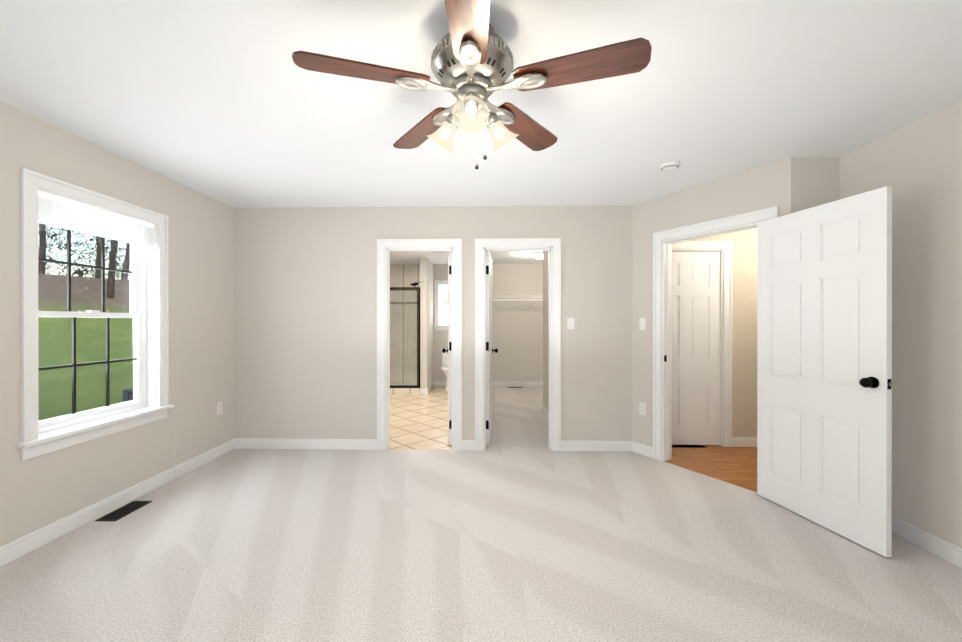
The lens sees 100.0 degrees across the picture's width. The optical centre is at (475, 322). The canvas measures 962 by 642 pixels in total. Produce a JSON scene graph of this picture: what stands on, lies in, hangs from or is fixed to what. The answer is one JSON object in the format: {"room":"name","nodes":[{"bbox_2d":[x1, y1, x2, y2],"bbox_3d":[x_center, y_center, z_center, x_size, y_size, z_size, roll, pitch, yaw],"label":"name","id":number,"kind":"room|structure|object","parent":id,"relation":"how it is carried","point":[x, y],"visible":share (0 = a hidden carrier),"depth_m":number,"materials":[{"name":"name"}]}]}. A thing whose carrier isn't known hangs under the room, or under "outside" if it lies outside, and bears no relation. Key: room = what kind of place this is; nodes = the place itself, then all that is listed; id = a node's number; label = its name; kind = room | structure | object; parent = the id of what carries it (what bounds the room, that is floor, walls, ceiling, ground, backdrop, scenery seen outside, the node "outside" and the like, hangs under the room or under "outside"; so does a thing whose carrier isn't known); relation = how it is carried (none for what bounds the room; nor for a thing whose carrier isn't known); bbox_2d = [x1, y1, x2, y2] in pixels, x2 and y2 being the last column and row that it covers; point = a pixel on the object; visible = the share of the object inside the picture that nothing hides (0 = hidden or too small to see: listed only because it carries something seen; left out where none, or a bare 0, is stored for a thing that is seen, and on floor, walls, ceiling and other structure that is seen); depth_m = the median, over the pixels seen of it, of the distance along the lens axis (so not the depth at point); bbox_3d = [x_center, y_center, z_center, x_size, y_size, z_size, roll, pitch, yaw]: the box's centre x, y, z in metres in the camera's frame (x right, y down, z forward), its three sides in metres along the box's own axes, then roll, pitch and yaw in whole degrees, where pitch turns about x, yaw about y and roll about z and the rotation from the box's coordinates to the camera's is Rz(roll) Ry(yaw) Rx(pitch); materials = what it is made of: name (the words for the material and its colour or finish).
{"room":"empty bedroom","nodes":[
{"label":"empty bedroom","id":0,"kind":"room"},
{"bbox_2d":[0,101,233,546],"bbox_3d":[-2.549,0.053,3.599,0.170,2.440,9.340,0,0,1],"label":"wall","id":1,"kind":"structure","parent":0,"point":[39,492],"depth_m":2.85,"materials":[{"name":"beige paint"}]},
{"bbox_2d":[17,168,195,478],"bbox_3d":[-2.499,0.210,2.804,0.287,2.123,1.223,0,0,1],"label":"bedroom window","id":2,"kind":"structure","parent":1,"relation":"in","point":[68,214],"depth_m":2.69,"materials":[{"name":"white wood"}]},
{"bbox_2d":[0,439,234,566],"bbox_3d":[-2.502,1.226,1.599,0.014,0.100,5.000,0,0,1],"label":"trim","id":3,"kind":"structure","parent":1,"relation":"attached to","point":[23,545],"depth_m":2.65,"materials":[{"name":"white wood"}]},
{"bbox_2d":[217,402,221,414],"bbox_3d":[-2.454,0.818,3.868,0.008,0.116,0.072,0,0,1],"label":"outlet","id":4,"kind":"object","parent":1,"relation":"attached to","point":[219,407],"visible":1,"depth_m":3.86,"materials":[{"name":"white plastic"}]},
{"bbox_2d":[388,386,451,449],"bbox_3d":[-1.250,1.269,6.072,2.315,0.001,4.000,0,0,1],"label":"floor","id":5,"kind":"structure","parent":0,"point":[418,421],"depth_m":5.25,"materials":[{"name":"beige tile"}]},
{"bbox_2d":[441,347,447,390],"bbox_3d":[-0.456,0.878,7.691,0.450,0.778,0.690,0,0,1],"label":"toilet","id":6,"kind":"object","parent":5,"relation":"on","point":[444,368],"visible":0.35,"depth_m":7.84,"materials":[{"name":"white ceramic"}]},
{"bbox_2d":[420,257,432,387],"bbox_3d":[-0.922,0.047,7.638,0.120,2.440,0.850,0,0,1],"label":"wall","id":7,"kind":"structure","parent":0,"point":[426,325],"depth_m":7.21,"materials":[{"name":"beige paint"}]},
{"bbox_2d":[420,381,433,393],"bbox_3d":[-0.915,1.217,7.633,0.134,0.100,0.864,0,0,1],"label":"trim","id":8,"kind":"structure","parent":7,"relation":"attached to","point":[426,390],"depth_m":7.21,"materials":[{"name":"white wood"}]},
{"bbox_2d":[234,205,632,449],"bbox_3d":[-0.447,0.052,4.111,4.010,2.440,0.120,0,0,1],"label":"wall","id":9,"kind":"structure","parent":0,"point":[305,322],"depth_m":4.07,"materials":[{"name":"beige paint"}]},
{"bbox_2d":[234,238,631,450],"bbox_3d":[-0.447,0.215,4.112,4.010,2.114,0.160,0,0,1],"label":"trim","id":10,"kind":"structure","parent":9,"relation":"attached to","point":[385,247],"depth_m":4.04,"materials":[{"name":"white wood"}]},
{"bbox_2d":[442,251,451,444],"bbox_3d":[-0.312,0.261,4.506,0.182,2.002,0.662,0,0,1],"label":"bathroom door","id":11,"kind":"structure","parent":9,"relation":"in","point":[449,350],"depth_m":4.18,"materials":[{"name":"white wood"}]},
{"bbox_2d":[486,251,497,444],"bbox_3d":[0.171,0.261,4.496,0.172,2.002,0.665,0,0,1],"label":"closet door","id":12,"kind":"structure","parent":9,"relation":"in","point":[489,350],"depth_m":4.17,"materials":[{"name":"white wood"}]},
{"bbox_2d":[567,318,574,329],"bbox_3d":[0.946,0.008,4.012,0.072,0.116,0.014,0,0,1],"label":"light switch","id":13,"kind":"object","parent":9,"relation":"attached to","point":[570,323],"visible":1,"depth_m":4.01,"materials":[{"name":"white plastic"}]},
{"bbox_2d":[0,387,961,641],"bbox_3d":[0.026,1.273,3.482,5.325,0.001,9.120,0,0,1],"label":"floor carpet","id":14,"kind":"object","parent":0,"point":[517,529],"visible":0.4,"depth_m":2.16,"materials":[{"name":"beige carpet"}]},
{"bbox_2d":[95,501,151,521],"bbox_3d":[-2.379,1.271,2.737,0.135,0.007,0.290,0,0,1],"label":"air vent","id":15,"kind":"object","parent":14,"relation":"on","point":[124,511],"visible":1,"depth_m":2.71,"materials":[{"name":"black metal"}]},
{"bbox_2d":[0,0,961,263],"bbox_3d":[0.458,-1.227,3.554,6.185,0.120,9.290,0,0,1],"label":"ceiling","id":16,"kind":"structure","parent":0,"point":[230,102],"depth_m":2.04,"materials":[{"name":"white paint"}]},
{"bbox_2d":[417,251,435,254],"bbox_3d":[-0.819,-1.163,6.699,0.280,0.016,0.280,0,0,1],"label":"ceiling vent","id":17,"kind":"object","parent":16,"relation":"in","point":[425,252],"visible":0.98,"depth_m":6.64,"materials":[{"name":"white plastic"}]},
{"bbox_2d":[292,0,651,169],"bbox_3d":[-0.016,-0.881,1.571,1.275,0.566,1.220,0,0,1],"label":"ceiling fan","id":18,"kind":"object","parent":16,"relation":"hanging from","point":[471,62],"visible":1,"depth_m":1.51,"materials":[{"name":"brown wood"}]},
{"bbox_2d":[531,252,542,258],"bbox_3d":[1.070,-1.125,6.796,0.270,0.093,0.270,0,0,1],"label":"light","id":19,"kind":"object","parent":16,"relation":"attached to","point":[537,255],"visible":0.77,"depth_m":6.71,"materials":[{"name":"white glass"}]},
{"bbox_2d":[660,161,679,170],"bbox_3d":[1.428,-1.149,2.967,0.136,0.034,0.136,0,0,1],"label":"smoke detector","id":20,"kind":"object","parent":16,"relation":"attached to","point":[669,166],"visible":1,"depth_m":2.93,"materials":[{"name":"white plastic"}]},
{"bbox_2d":[433,264,542,381],"bbox_3d":[-0.039,0.046,8.128,4.985,2.440,0.170,0,0,1],"label":"wall","id":21,"kind":"structure","parent":0,"point":[517,334],"depth_m":8.03,"materials":[{"name":"beige paint"}]},
{"bbox_2d":[390,264,419,393],"bbox_3d":[-1.678,0.047,7.630,1.390,2.440,0.900,0,0,1],"label":"shower wall tile","id":22,"kind":"structure","parent":21,"relation":"attached to","point":[404,275],"depth_m":8.06,"materials":[{"name":"brown tile"}]},
{"bbox_2d":[390,287,419,387],"bbox_3d":[-1.681,0.263,7.202,1.378,1.800,0.087,0,0,1],"label":"door","id":23,"kind":"structure","parent":22,"relation":"attached to","point":[407,348],"depth_m":7.20,"materials":[{"name":"glass"}]},
{"bbox_2d":[434,381,445,385],"bbox_3d":[-0.451,1.217,8.047,0.805,0.100,0.014,0,0,1],"label":"trim","id":24,"kind":"structure","parent":21,"relation":"attached to","point":[439,383],"depth_m":8.05,"materials":[{"name":"white wood"}]},
{"bbox_2d":[433,280,447,329],"bbox_3d":[-0.457,-0.352,8.107,0.770,0.996,0.210,0,0,1],"label":"bathroom window","id":25,"kind":"structure","parent":21,"relation":"in","point":[442,288],"depth_m":8.05,"materials":[{"name":"white"}]},
{"bbox_2d":[492,296,542,311],"bbox_3d":[1.258,-0.370,7.859,2.378,0.294,0.304,0,0,1],"label":"wire closet shelf","id":26,"kind":"object","parent":21,"relation":"attached to","point":[533,297],"visible":0.4,"depth_m":7.73,"materials":[{"name":"white metal"}]},
{"bbox_2d":[492,382,542,386],"bbox_3d":[1.262,1.217,8.008,2.380,0.100,0.014,0,0,1],"label":"trim","id":27,"kind":"structure","parent":21,"relation":"attached to","point":[517,384],"depth_m":8.01,"materials":[{"name":"white wood"}]},
{"bbox_2d":[543,251,548,411],"bbox_3d":[1.013,0.051,4.989,0.120,2.440,1.700,0,0,1],"label":"wall","id":28,"kind":"structure","parent":0,"point":[546,329],"depth_m":5.51,"materials":[{"name":"beige paint"}]},
{"bbox_2d":[542,404,548,419],"bbox_3d":[0.946,1.221,4.992,0.014,0.100,1.700,0,0,1],"label":"trim","id":29,"kind":"structure","parent":28,"relation":"attached to","point":[545,411],"depth_m":5.50,"materials":[{"name":"white wood"}]},
{"bbox_2d":[664,445,756,491],"bbox_3d":[2.506,1.273,3.858,1.905,0.001,2.036,0,0,1],"label":"floor","id":30,"kind":"structure","parent":0,"point":[736,466],"depth_m":3.68,"materials":[{"name":"brown wood"}]},
{"bbox_2d":[632,158,790,446],"bbox_3d":[1.940,0.053,3.455,0.120,2.440,1.338,0,0,-30],"label":"wall","id":31,"kind":"structure","parent":0,"point":[762,187],"depth_m":3.68,"materials":[{"name":"beige paint"}]},
{"bbox_2d":[639,402,645,415],"bbox_3d":[1.612,0.833,3.901,0.008,0.116,0.072,0,0,-30],"label":"electrical outlet","id":32,"kind":"object","parent":31,"relation":"attached to","point":[642,408],"visible":1,"depth_m":3.90,"materials":[{"name":"white plastic"}]},
{"bbox_2d":[639,318,645,329],"bbox_3d":[1.613,0.008,3.900,0.040,0.116,0.063,0,0,1],"label":"light switch","id":33,"kind":"object","parent":31,"relation":"attached to","point":[642,323],"visible":1,"depth_m":3.90,"materials":[{"name":"white plastic"}]},
{"bbox_2d":[632,206,778,460],"bbox_3d":[1.940,0.216,3.456,0.160,2.114,1.338,0,0,-30],"label":"trim","id":34,"kind":"structure","parent":31,"relation":"attached to","point":[661,449],"depth_m":3.72,"materials":[{"name":"white wood"}]},
{"bbox_2d":[757,186,891,557],"bbox_3d":[2.191,0.264,2.580,0.240,2.002,0.825,0,0,1],"label":"entry door","id":35,"kind":"structure","parent":31,"relation":"in","point":[824,370],"depth_m":2.47,"materials":[{"name":"white wood"}]},
{"bbox_2d":[687,228,757,436],"bbox_3d":[2.466,0.052,4.216,1.800,2.440,0.120,0,0,1],"label":"wall","id":36,"kind":"structure","parent":0,"point":[744,320],"depth_m":4.15,"materials":[{"name":"beige paint"}]},
{"bbox_2d":[672,251,719,444],"bbox_3d":[2.166,0.261,4.200,0.743,2.002,0.172,0,0,1],"label":"hall door","id":37,"kind":"structure","parent":36,"relation":"in","point":[695,348],"depth_m":4.18,"materials":[{"name":"white wood"}]},
{"bbox_2d":[672,241,756,446],"bbox_3d":[2.466,0.215,4.206,1.800,2.114,0.141,0,0,1],"label":"trim","id":38,"kind":"structure","parent":36,"relation":"attached to","point":[727,439],"depth_m":4.14,"materials":[{"name":"white wood"}]},
{"bbox_2d":[791,157,838,212],"bbox_3d":[2.449,0.054,2.900,0.455,2.440,0.120,0,0,1],"label":"wall","id":39,"kind":"structure","parent":0,"point":[814,181],"depth_m":2.84,"materials":[{"name":"beige paint"}]},
{"bbox_2d":[839,100,961,547],"bbox_3d":[2.571,0.057,0.909,0.120,2.440,4.094,0,0,1],"label":"wall","id":40,"kind":"structure","parent":0,"point":[917,166],"depth_m":2.28,"materials":[{"name":"beige paint"}]},
{"bbox_2d":[892,515,961,567],"bbox_3d":[2.504,1.227,0.913,0.014,0.100,3.854,0,0,1],"label":"trim","id":41,"kind":"structure","parent":40,"relation":"attached to","point":[938,546],"depth_m":2.25,"materials":[{"name":"white wood"}]},
{"label":"outside","id":42,"kind":"structure","parent":0,"visible":0},
{"bbox_2d":[38,225,447,290],"bbox_3d":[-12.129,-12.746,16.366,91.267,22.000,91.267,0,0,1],"label":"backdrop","id":43,"kind":"structure","parent":42,"point":[82,274],"depth_m":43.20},
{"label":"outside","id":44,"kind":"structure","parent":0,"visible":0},
{"bbox_2d":[38,274,447,420],"bbox_3d":[-32.336,-2.259,35.477,114.000,7.269,130.000,0,0,1],"label":"ground","id":45,"kind":"structure","parent":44,"point":[120,325],"depth_m":12.99,"materials":[{"name":"green plant"}]},
{"bbox_2d":[38,223,45,273],"bbox_3d":[-28.383,-13.549,26.294,16.931,21.291,12.657,0,0,1],"label":"tree","id":46,"kind":"object","parent":45,"relation":"on","point":[42,254],"depth_m":27.18,"materials":[{"name":"black plant"}]},
{"bbox_2d":[95,236,100,277],"bbox_3d":[-22.295,-11.909,28.556,7.612,18.252,12.129,0,0,1],"label":"tree","id":47,"kind":"object","parent":45,"relation":"on","point":[98,250],"depth_m":26.17,"materials":[{"name":"black plant"}]},
{"bbox_2d":[106,239,117,297],"bbox_3d":[-18.135,-10.963,25.363,11.191,19.480,10.517,0,0,1],"label":"tree","id":48,"kind":"object","parent":45,"relation":"on","point":[111,290],"depth_m":22.19,"materials":[{"name":"black plant"}]},
{"bbox_2d":[121,243,129,279],"bbox_3d":[-18.583,-13.368,28.223,12.238,21.200,7.925,0,0,1],"label":"tree","id":49,"kind":"object","parent":45,"relation":"on","point":[126,266],"depth_m":27.26,"materials":[{"name":"black plant"}]},
{"bbox_2d":[123,388,132,401],"bbox_3d":[-3.034,1.024,4.271,0.780,0.855,0.780,0,0,1],"label":"ac unit","id":50,"kind":"object","parent":45,"relation":"on","point":[127,397],"depth_m":3.91,"materials":[{"name":"grey metal"}]}
]}

